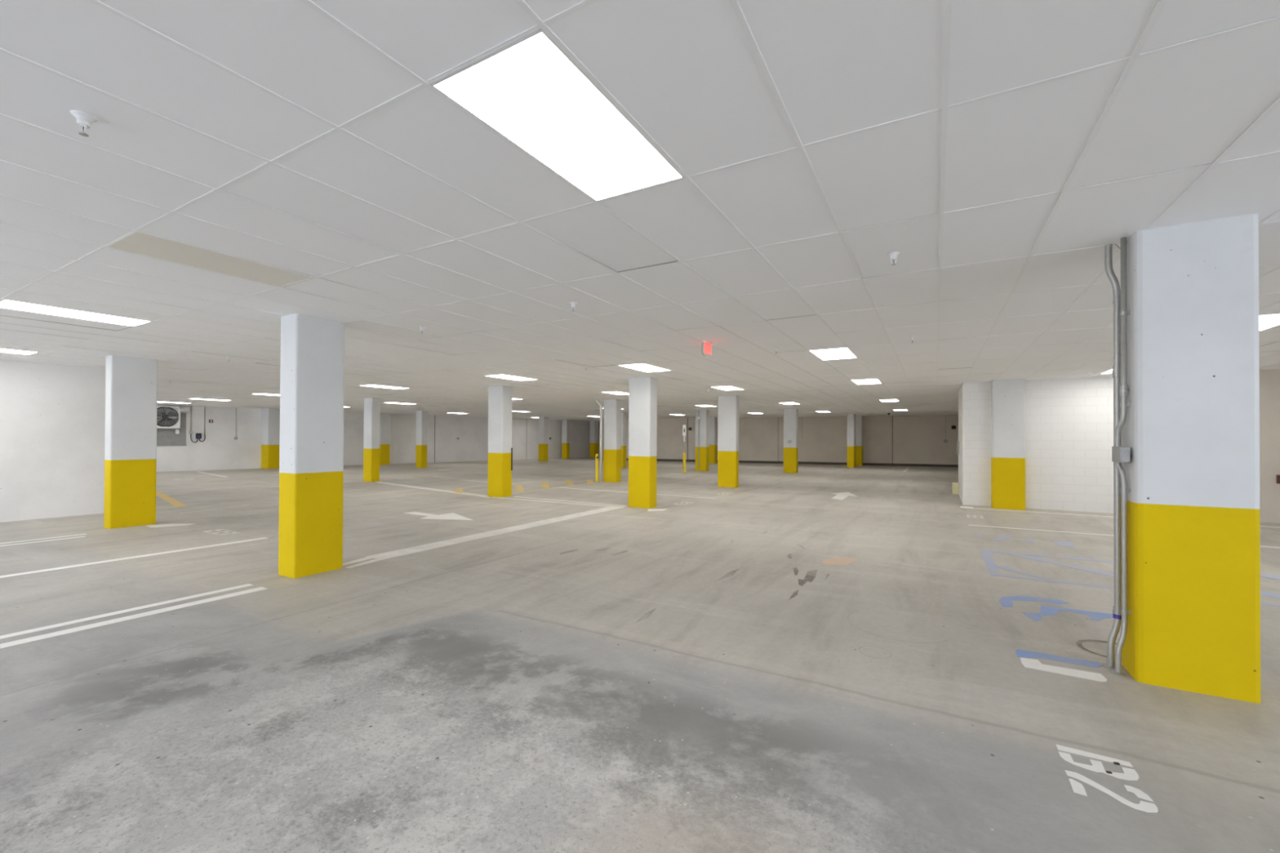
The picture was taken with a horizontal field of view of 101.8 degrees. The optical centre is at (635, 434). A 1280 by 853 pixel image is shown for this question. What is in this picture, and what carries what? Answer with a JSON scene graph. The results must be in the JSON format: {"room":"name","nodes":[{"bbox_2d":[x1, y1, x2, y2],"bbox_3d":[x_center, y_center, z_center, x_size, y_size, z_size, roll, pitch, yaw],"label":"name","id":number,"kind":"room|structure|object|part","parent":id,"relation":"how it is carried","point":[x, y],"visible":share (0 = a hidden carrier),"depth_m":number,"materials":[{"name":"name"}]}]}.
{"room":"parking garage","nodes":[
{"label":"parking garage","id":0,"kind":"room"},
{"bbox_2d":[0,359,106,522],"bbox_3d":[-14.324,-0.114,6.141,0.250,3.500,12.300,0,0,30],"label":"wall","id":1,"kind":"structure","parent":0,"point":[52,416],"depth_m":10.40,"materials":[{"name":"white paint"}]},
{"bbox_2d":[156,400,590,471],"bbox_3d":[-18.941,0.027,27.488,0.250,3.500,45.492,0,-1,41],"label":"wall","id":2,"kind":"structure","parent":0,"point":[220,450],"depth_m":30.60,"materials":[{"name":"white paint"}]},
{"bbox_2d":[156,412,186,445],"bbox_3d":[-21.925,-0.233,23.867,0.060,1.540,2.040,0,-1,41],"label":"panel","id":3,"kind":"object","parent":2,"relation":"attached to","point":[165,437],"visible":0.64,"depth_m":24.24,"materials":[{"name":"grey metal"}]},
{"bbox_2d":[156,404,189,434],"bbox_3d":[-21.553,-0.685,24.019,0.362,1.350,1.472,0,-1,40],"label":"exhaust fan","id":4,"kind":"object","parent":2,"relation":"attached to","point":[176,424],"visible":0.88,"depth_m":24.01,"materials":[{"name":"white metal"}]},
{"bbox_3d":[-21.591,-0.791,23.878,0.150,0.197,0.200,0,-1,41],"label":"motor","id":5,"kind":"part","parent":4,"relation":"part of","materials":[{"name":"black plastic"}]},
{"bbox_3d":[-21.632,-0.791,23.914,0.320,1.030,1.030,0,-1,41],"label":"frame","id":6,"kind":"part","parent":4,"relation":"part of","materials":[{"name":"white plastic"}]},
{"bbox_2d":[190,405,191,431],"bbox_3d":[-21.148,-0.722,24.751,0.037,1.238,0.037,1,-1,-37],"label":"conduit","id":7,"kind":"object","parent":2,"relation":"attached to","point":[191,406],"visible":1,"depth_m":24.75,"materials":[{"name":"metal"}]},
{"bbox_2d":[190,433,205,442],"bbox_3d":[-20.939,0.185,24.906,0.165,0.451,0.560,0,-1,41],"label":"switch box","id":8,"kind":"object","parent":2,"relation":"attached to","point":[198,436],"visible":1,"depth_m":24.88,"materials":[{"name":"black plastic"}]},
{"bbox_2d":[204,406,205,434],"bbox_3d":[-20.811,-0.668,25.134,0.037,1.338,0.037,1,-1,-37],"label":"conduit","id":9,"kind":"object","parent":2,"relation":"attached to","point":[204,406],"visible":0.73,"depth_m":25.12,"materials":[{"name":"metal"}]},
{"bbox_2d":[208,406,213,422],"bbox_3d":[-20.648,-0.943,25.306,0.078,0.783,0.150,0,-1,41],"label":"fire alarm","id":10,"kind":"object","parent":2,"relation":"attached to","point":[211,420],"visible":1,"depth_m":25.32,"materials":[{"name":"red plastic"}]},
{"bbox_2d":[233,407,237,439],"bbox_3d":[-20.003,-0.523,26.052,0.058,1.606,0.160,0,-1,41],"label":"outlet box","id":11,"kind":"object","parent":2,"relation":"attached to","point":[234,437],"visible":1,"depth_m":26.06,"materials":[{"name":"grey metal"}]},
{"bbox_2d":[434,429,435,462],"bbox_3d":[-13.080,0.307,33.945,0.012,3.088,0.028,0,-1,41],"label":"trim","id":12,"kind":"structure","parent":2,"relation":"attached to","point":[434,429],"depth_m":33.93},
{"bbox_2d":[598,419,603,457],"bbox_3d":[-3.023,0.205,41.990,5.750,3.500,4.010,0,0,30],"label":"wall","id":13,"kind":"structure","parent":0,"point":[602,420],"depth_m":44.01,"materials":[{"name":"white paint"}]},
{"bbox_2d":[0,0,1279,421],"bbox_3d":[-3.241,-1.557,19.576,44.800,0.516,47.371,0,0,30],"label":"ceiling","id":14,"kind":"structure","parent":0,"point":[998,147],"depth_m":2.96,"materials":[{"name":"paint"}]},
{"bbox_2d":[0,348,36,355],"bbox_3d":[-10.838,-1.447,8.589,0.602,0.064,1.211,0,0,30],"label":"ceiling light","id":15,"kind":"object","parent":14,"relation":"attached to","point":[2,350],"visible":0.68,"depth_m":8.97,"materials":[{"name":"white plastic"}]},
{"bbox_2d":[0,299,151,326],"bbox_3d":[-6.615,-1.447,6.149,0.602,0.064,1.211,0,0,30],"label":"ceiling light","id":16,"kind":"object","parent":14,"relation":"attached to","point":[4,304],"visible":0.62,"depth_m":6.12,"materials":[{"name":"white plastic"}]},
{"bbox_2d":[69,109,97,137],"bbox_3d":[-2.475,-1.385,2.333,0.088,0.088,0.088,0,0,30],"label":"sprinkler head","id":17,"kind":"object","parent":14,"relation":"attached to","point":[83,119],"visible":1,"depth_m":2.32},
{"bbox_2d":[190,398,230,400],"bbox_3d":[-16.679,-1.383,20.413,0.602,0.064,1.211,0,0,30],"label":"ceiling light","id":18,"kind":"object","parent":14,"relation":"attached to","point":[190,398],"visible":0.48,"depth_m":20.38,"materials":[{"name":"white plastic"}]},
{"bbox_2d":[107,231,314,287],"bbox_3d":[-3.448,-1.447,4.319,0.602,0.064,1.211,0,0,30],"label":"ceiling panel","id":19,"kind":"object","parent":14,"relation":"attached to","point":[137,242],"visible":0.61,"depth_m":4.24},
{"bbox_2d":[250,393,279,395],"bbox_3d":[-12.457,-1.383,17.973,0.602,0.064,1.211,0,0,30],"label":"ceiling light","id":20,"kind":"object","parent":14,"relation":"attached to","point":[251,393],"visible":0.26,"depth_m":17.85,"materials":[{"name":"white plastic"}]},
{"bbox_2d":[359,384,410,389],"bbox_3d":[-7.178,-1.383,14.923,0.602,0.064,1.211,0,0,30],"label":"ceiling light","id":21,"kind":"object","parent":14,"relation":"attached to","point":[368,385],"visible":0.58,"depth_m":14.91,"materials":[{"name":"white plastic"}]},
{"bbox_2d":[383,401,413,404],"bbox_3d":[-10.017,-1.341,22.195,0.602,0.064,1.211,0,0,30],"label":"ceiling light","id":22,"kind":"object","parent":14,"relation":"attached to","point":[397,402],"visible":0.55,"depth_m":22.10,"materials":[{"name":"white plastic"}]},
{"bbox_2d":[384,402,410,404],"bbox_3d":[-10.017,-1.318,22.195,0.566,0.013,1.175,0,-1,30],"label":"diffuser","id":23,"kind":"object","parent":22,"relation":"attached to","point":[384,402],"depth_m":22.10,"materials":[{"name":"white plastic"}]},
{"bbox_2d":[418,325,425,333],"bbox_3d":[-2.772,-1.353,6.755,0.088,0.088,0.088,0,0,30],"label":"sprinkler head","id":24,"kind":"object","parent":14,"relation":"attached to","point":[421,327],"visible":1,"depth_m":6.74},
{"bbox_2d":[484,374,534,381],"bbox_3d":[-2.956,-1.384,12.483,0.602,0.064,1.211,0,0,30],"label":"ceiling light","id":25,"kind":"object","parent":14,"relation":"attached to","point":[503,376],"visible":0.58,"depth_m":12.45,"materials":[{"name":"white plastic"}]},
{"bbox_2d":[428,27,684,202],"bbox_3d":[-0.281,-1.448,2.490,0.602,0.064,1.211,0,0,30],"label":"ceiling light","id":26,"kind":"object","parent":14,"relation":"attached to","point":[527,90],"visible":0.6,"depth_m":2.32,"materials":[{"name":"white plastic"}]},
{"bbox_2d":[568,302,577,311],"bbox_3d":[-0.660,-1.353,5.534,0.088,0.088,0.088,0,0,30],"label":"sprinkler head","id":27,"kind":"object","parent":14,"relation":"attached to","point":[572,304],"visible":1,"depth_m":5.51},
{"bbox_2d":[601,391,628,395],"bbox_3d":[-0.516,-1.341,16.706,0.602,0.064,1.211,0,0,30],"label":"ceiling light","id":28,"kind":"object","parent":14,"relation":"attached to","point":[612,393],"visible":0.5,"depth_m":16.62,"materials":[{"name":"white plastic"}]},
{"bbox_2d":[619,363,669,372],"bbox_3d":[0.211,-1.384,10.653,0.602,0.064,1.211,0,0,30],"label":"ceiling light","id":29,"kind":"object","parent":14,"relation":"attached to","point":[643,367],"visible":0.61,"depth_m":10.61,"materials":[{"name":"white plastic"}]},
{"bbox_2d":[698,404,714,406],"bbox_3d":[3.144,-1.278,23.039,0.602,0.064,1.211,0,0,30],"label":"ceiling light","id":30,"kind":"object","parent":14,"relation":"attached to","point":[699,405],"visible":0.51,"depth_m":23.13,"materials":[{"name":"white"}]},
{"bbox_2d":[702,340,713,355],"bbox_3d":[1.070,-1.260,7.709,0.070,0.228,0.303,0,0,30],"label":"exit sign","id":31,"kind":"object","parent":14,"relation":"hanging from","point":[707,344],"visible":1,"depth_m":7.70,"materials":[{"name":"red plastic"}]},
{"bbox_3d":[1.081,-1.269,7.727,0.012,0.160,0.250,0,-1,30],"label":"panel","id":32,"kind":"part","parent":31,"relation":"part of","materials":[{"name":"pink"}]},
{"bbox_2d":[711,386,742,390],"bbox_3d":[2.651,-1.341,14.876,0.602,0.064,1.211,0,0,30],"label":"ceiling light","id":33,"kind":"object","parent":14,"relation":"attached to","point":[723,388],"visible":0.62,"depth_m":14.84,"materials":[{"name":"white plastic"}]},
{"bbox_2d":[780,402,798,404],"bbox_3d":[6.311,-1.278,21.209,0.602,0.064,1.211,0,0,30],"label":"ceiling light","id":34,"kind":"object","parent":14,"relation":"attached to","point":[785,403],"visible":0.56,"depth_m":21.28,"materials":[{"name":"white plastic"}]},
{"bbox_2d":[808,347,857,359],"bbox_3d":[3.378,-1.384,8.823,0.602,0.064,1.211,0,0,30],"label":"ceiling light","id":35,"kind":"object","parent":14,"relation":"attached to","point":[841,353],"visible":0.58,"depth_m":8.78,"materials":[{"name":"white plastic"}]},
{"bbox_2d":[852,378,881,384],"bbox_3d":[5.818,-1.342,13.046,0.602,0.064,1.211,0,0,30],"label":"ceiling light","id":36,"kind":"object","parent":14,"relation":"attached to","point":[866,381],"visible":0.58,"depth_m":13.00,"materials":[{"name":"white plastic"}]},
{"bbox_2d":[880,399,898,401],"bbox_3d":[9.478,-1.278,19.379,0.602,0.064,1.211,0,0,30],"label":"ceiling light","id":37,"kind":"object","parent":14,"relation":"attached to","point":[889,400],"visible":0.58,"depth_m":19.27,"materials":[{"name":"white plastic"}]},
{"bbox_2d":[887,251,899,265],"bbox_3d":[2.000,-1.353,4.021,0.088,0.088,0.088,0,0,30],"label":"sprinkler head","id":38,"kind":"object","parent":14,"relation":"attached to","point":[893,255],"visible":1,"depth_m":4.00},
{"bbox_2d":[908,336,915,342],"bbox_3d":[3.876,-1.321,7.268,0.088,0.088,0.088,0,0,30],"label":"sprinkler head","id":39,"kind":"object","parent":14,"relation":"attached to","point":[912,338],"visible":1,"depth_m":7.25},
{"bbox_2d":[1101,368,1112,373],"bbox_3d":[10.041,-1.342,10.606,0.602,0.064,1.211,0,0,30],"label":"ceiling light","id":40,"kind":"object","parent":14,"relation":"attached to","point":[1109,371],"visible":0.1,"depth_m":11.06,"materials":[{"name":"white plastic"}]},
{"bbox_2d":[1258,313,1279,330],"bbox_3d":[7.601,-1.384,6.383,0.602,0.064,1.211,0,0,30],"label":"ceiling light","id":41,"kind":"object","parent":14,"relation":"attached to","point":[1265,322],"visible":0.24,"depth_m":6.24,"materials":[{"name":"white plastic"}]},
{"bbox_2d":[0,457,1279,852],"bbox_3d":[-3.249,1.783,19.762,44.600,0.007,47.000,0,0,30],"label":"floor","id":42,"kind":"structure","parent":0,"point":[817,658],"depth_m":3.52,"materials":[{"name":"concrete"}]},
{"bbox_2d":[103,351,157,528],"bbox_3d":[-9.283,0.089,9.579,0.300,3.188,0.640,0,0,30],"label":"concrete column","id":43,"kind":"structure","parent":42,"relation":"on","point":[131,382],"depth_m":9.45,"materials":[{"name":"white paint"}]},
{"bbox_2d":[261,407,279,468],"bbox_3d":[-18.889,0.180,27.024,0.750,3.188,0.700,0,0,30],"label":"concrete column","id":44,"kind":"structure","parent":42,"relation":"on","point":[270,418],"depth_m":26.73,"materials":[{"name":"white paint"}]},
{"bbox_2d":[278,313,344,578],"bbox_3d":[-3.969,0.088,6.393,0.370,3.188,0.580,0,0,30],"label":"concrete column","id":45,"kind":"structure","parent":42,"relation":"on","point":[312,362],"depth_m":6.22,"materials":[{"name":"white paint"}]},
{"bbox_2d":[363,397,380,481],"bbox_3d":[-9.827,0.161,19.392,0.500,3.188,0.350,0,0,30],"label":"concrete column","id":46,"kind":"structure","parent":42,"relation":"on","point":[371,406],"depth_m":19.24,"materials":[{"name":"white paint"}]},
{"bbox_2d":[379,412,390,465],"bbox_3d":[-15.116,0.227,31.035,0.670,3.188,0.620,0,0,30],"label":"concrete column","id":47,"kind":"structure","parent":42,"relation":"on","point":[384,427],"depth_m":30.84,"materials":[{"name":"white paint"}]},
{"bbox_2d":[415,410,427,467],"bbox_3d":[-11.571,0.220,28.166,0.480,3.188,0.380,0,0,30],"label":"concrete column","id":48,"kind":"structure","parent":42,"relation":"on","point":[421,415],"depth_m":28.02,"materials":[{"name":"white paint"}]},
{"bbox_2d":[487,385,512,497],"bbox_3d":[-3.805,0.151,14.642,0.560,3.188,0.390,0,0,30],"label":"concrete column","id":49,"kind":"structure","parent":42,"relation":"on","point":[500,397],"depth_m":14.47,"materials":[{"name":"white paint"}]},
{"bbox_2d":[511,448,512,471],"bbox_3d":[-3.471,0.707,14.640,0.030,0.640,0.030,0,0,30],"label":"strip","id":50,"kind":"object","parent":49,"relation":"attached to","point":[511,448],"visible":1,"depth_m":14.63,"materials":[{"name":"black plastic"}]},
{"bbox_2d":[538,417,548,461],"bbox_3d":[-6.414,0.304,36.331,0.480,3.188,0.500,0,0,30],"label":"concrete column","id":51,"kind":"structure","parent":42,"relation":"on","point":[543,421],"depth_m":36.13,"materials":[{"name":"white paint"}]},
{"bbox_2d":[561,419,569,458],"bbox_3d":[-5.535,0.347,41.500,0.490,3.188,0.410,0,0,30],"label":"concrete column","id":52,"kind":"structure","parent":42,"relation":"on","point":[565,423],"depth_m":41.33,"materials":[{"name":"white paint"}]},
{"bbox_2d":[589,420,598,457],"bbox_3d":[-3.450,0.373,43.800,0.500,3.188,0.600,0,0,30],"label":"concrete column","id":53,"kind":"structure","parent":42,"relation":"on","point":[593,450],"depth_m":43.55,"materials":[{"name":"white paint"}]},
{"bbox_2d":[595,453,599,481],"bbox_3d":[-1.426,1.267,19.527,0.122,1.050,0.167,0,0,-15],"label":"bollard","id":54,"kind":"object","parent":42,"relation":"on","point":[597,456],"visible":1,"depth_m":19.50,"materials":[{"name":"yellow metal"}]},
{"bbox_2d":[603,399,621,482],"bbox_3d":[-0.859,0.202,19.621,0.580,3.188,0.380,0,0,30],"label":"concrete column","id":55,"kind":"structure","parent":42,"relation":"on","point":[611,407],"depth_m":19.45,"materials":[{"name":"white paint"}]},
{"bbox_2d":[595,400,602,481],"bbox_3d":[-1.368,0.237,19.596,0.277,3.111,0.104,0,0,17],"label":"pipe","id":56,"kind":"object","parent":55,"relation":"attached to","point":[597,401],"visible":0.98,"depth_m":19.53,"materials":[{"name":"grey metal"}]},
{"bbox_2d":[621,409,626,467],"bbox_3d":[-0.791,0.273,28.982,0.530,3.188,0.400,0,0,30],"label":"concrete column","id":57,"kind":"structure","parent":42,"relation":"on","point":[624,415],"depth_m":28.76,"materials":[{"name":"white paint"}]},
{"bbox_2d":[628,377,657,508],"bbox_3d":[0.183,0.152,12.499,0.590,3.188,0.370,0,0,30],"label":"concrete column","id":58,"kind":"structure","parent":42,"relation":"on","point":[642,391],"depth_m":12.35,"materials":[{"name":"white paint"}]},
{"bbox_2d":[682,452,685,472],"bbox_3d":[2.346,1.363,24.768,0.140,0.970,0.140,0,0,30],"label":"bollard","id":59,"kind":"object","parent":42,"relation":"on","point":[684,453],"visible":1,"depth_m":24.71,"materials":[{"name":"yellow metal"}]},
{"bbox_2d":[682,424,685,452],"bbox_3d":[2.336,0.212,24.764,0.150,1.328,0.063,0,0,0],"label":"sign post","id":60,"kind":"object","parent":59,"relation":"on","point":[683,425],"visible":1,"depth_m":24.74,"materials":[{"name":"metal"}]},
{"bbox_2d":[695,409,709,471],"bbox_3d":[3.418,0.272,26.493,0.610,3.188,0.400,0,0,30],"label":"concrete column","id":61,"kind":"structure","parent":42,"relation":"on","point":[704,414],"depth_m":26.30,"materials":[{"name":"white paint"}]},
{"bbox_2d":[697,409,700,467],"bbox_3d":[3.215,0.244,26.311,0.180,2.938,0.103,0,0,30],"label":"conduit","id":62,"kind":"object","parent":61,"relation":"attached to","point":[699,417],"visible":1,"depth_m":26.32,"materials":[{"name":"grey metal"}]},
{"bbox_2d":[708,416,717,463],"bbox_3d":[5.136,0.341,34.623,0.550,3.188,0.500,0,0,30],"label":"concrete column","id":63,"kind":"structure","parent":42,"relation":"on","point":[713,459],"depth_m":34.39,"materials":[{"name":"white paint"}]},
{"bbox_2d":[717,395,738,488],"bbox_3d":[3.174,0.204,17.706,0.660,3.188,0.280,0,0,30],"label":"concrete column","id":64,"kind":"structure","parent":42,"relation":"on","point":[728,406],"depth_m":17.57,"materials":[{"name":"white paint"}]},
{"bbox_2d":[783,407,798,473],"bbox_3d":[7.574,0.281,25.292,0.610,3.188,0.400,0,0,30],"label":"concrete column","id":65,"kind":"structure","parent":42,"relation":"on","point":[790,415],"depth_m":25.12,"materials":[{"name":"white paint"}]},
{"bbox_2d":[847,413,855,467],"bbox_3d":[12.586,0.339,30.238,0.380,3.188,0.760,0,0,30],"label":"concrete column","id":66,"kind":"structure","parent":42,"relation":"on","point":[851,417],"depth_m":29.91,"materials":[{"name":"white paint"}]},
{"bbox_2d":[855,415,862,466],"bbox_3d":[13.930,0.361,32.343,0.400,3.188,0.450,0,0,30],"label":"concrete column","id":67,"kind":"structure","parent":42,"relation":"on","point":[859,419],"depth_m":32.15,"materials":[{"name":"white paint"}]},
{"bbox_2d":[991,377,1025,510],"bbox_3d":[8.992,0.190,12.543,0.640,3.188,0.480,0,0,30],"label":"concrete column","id":68,"kind":"structure","parent":42,"relation":"on","point":[1007,396],"depth_m":12.34,"materials":[{"name":"white paint"}]},
{"bbox_2d":[1121,213,1261,703],"bbox_3d":[3.777,0.100,3.568,0.590,3.188,0.360,0,0,30],"label":"concrete column","id":69,"kind":"structure","parent":42,"relation":"on","point":[1191,427],"depth_m":3.42,"materials":[{"name":"white paint"}]},
{"bbox_2d":[1102,244,1121,670],"bbox_3d":[3.485,0.126,3.786,0.134,3.139,0.103,0,0,30],"label":"conduit","id":70,"kind":"object","parent":69,"relation":"attached to","point":[1117,615],"visible":0.88,"depth_m":3.78,"materials":[{"name":"metal"}]},
{"bbox_2d":[1111,237,1131,675],"bbox_3d":[3.434,0.125,3.693,0.109,3.138,0.093,0,0,-14],"label":"conduit","id":71,"kind":"object","parent":69,"relation":"attached to","point":[1123,390],"visible":0.97,"depth_m":3.68,"materials":[{"name":"metal"}]},
{"bbox_2d":[1111,446,1130,462],"bbox_3d":[3.460,0.144,3.701,0.055,0.111,0.193,0,0,30],"label":"junction box","id":72,"kind":"object","parent":71,"relation":"attached to","point":[1122,454],"visible":1,"depth_m":3.63,"materials":[{"name":"grey metal"}]},
{"bbox_2d":[626,410,958,464],"bbox_3d":[9.726,0.205,34.662,24.501,3.500,0.250,0,0,21],"label":"wall","id":73,"kind":"structure","parent":0,"point":[917,439],"depth_m":33.35,"materials":[{"name":"white paint"}]},
{"bbox_2d":[687,417,688,459],"bbox_3d":[3.725,0.401,36.828,0.040,3.088,0.012,0,0,21],"label":"trim","id":74,"kind":"structure","parent":73,"relation":"attached to","point":[687,418],"depth_m":36.82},
{"bbox_2d":[777,417,778,461],"bbox_3d":[9.528,0.409,34.598,0.040,3.088,0.012,0,0,21],"label":"trim","id":75,"kind":"structure","parent":73,"relation":"attached to","point":[778,417],"depth_m":34.59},
{"bbox_2d":[626,457,958,466],"bbox_3d":[9.671,1.878,34.528,24.501,0.150,0.012,0,0,21],"label":"baseboard","id":76,"kind":"structure","parent":73,"relation":"attached to","point":[658,460],"depth_m":33.34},
{"bbox_2d":[800,417,803,441],"bbox_3d":[10.930,-0.330,34.039,0.160,1.606,0.058,0,0,21],"label":"outlet box","id":77,"kind":"object","parent":73,"relation":"attached to","point":[802,439],"visible":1,"depth_m":34.03,"materials":[{"name":"white plastic"}]},
{"bbox_2d":[892,416,893,463],"bbox_3d":[15.916,0.418,32.142,0.032,3.088,0.012,0,0,21],"label":"trim","id":78,"kind":"structure","parent":73,"relation":"attached to","point":[892,416],"depth_m":32.13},
{"bbox_2d":[943,415,947,443],"bbox_3d":[18.585,-0.295,31.096,0.220,1.655,0.058,0,0,21],"label":"outlet box","id":79,"kind":"object","parent":73,"relation":"attached to","point":[945,441],"visible":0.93,"depth_m":31.09,"materials":[{"name":"grey metal"}]},
{"bbox_2d":[951,415,955,429],"bbox_3d":[18.971,-0.708,30.941,0.220,0.828,0.078,0,0,21],"label":"fire alarm","id":80,"kind":"object","parent":73,"relation":"attached to","point":[953,427],"visible":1,"depth_m":30.93,"materials":[{"name":"black plastic"}]},
{"bbox_2d":[958,368,1279,523],"bbox_3d":[12.946,0.049,12.211,9.000,3.500,3.100,0,0,30],"label":"wall","id":81,"kind":"structure","parent":0,"point":[1069,421],"depth_m":12.10,"materials":[{"name":"white paint"}]},
{"bbox_2d":[952,482,958,494],"bbox_3d":[9.683,1.641,15.709,0.150,0.340,0.320,0,0,30],"label":"guard","id":82,"kind":"object","parent":81,"relation":"attached to","point":[955,485],"visible":0.98,"depth_m":15.57,"materials":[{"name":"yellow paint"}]},
{"bbox_2d":[956,440,959,454],"bbox_3d":[9.651,0.410,15.556,0.052,0.400,0.400,0,0,30],"label":"wall box","id":83,"kind":"object","parent":81,"relation":"attached to","point":[957,442],"visible":1,"depth_m":15.38,"materials":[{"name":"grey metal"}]},
{"bbox_2d":[1276,475,1279,484],"bbox_3d":[12.944,0.905,10.369,0.170,0.170,0.078,0,0,30],"label":"fire alarm","id":84,"kind":"object","parent":81,"relation":"attached to","point":[1277,476],"visible":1,"depth_m":10.39,"materials":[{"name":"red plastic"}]}
]}

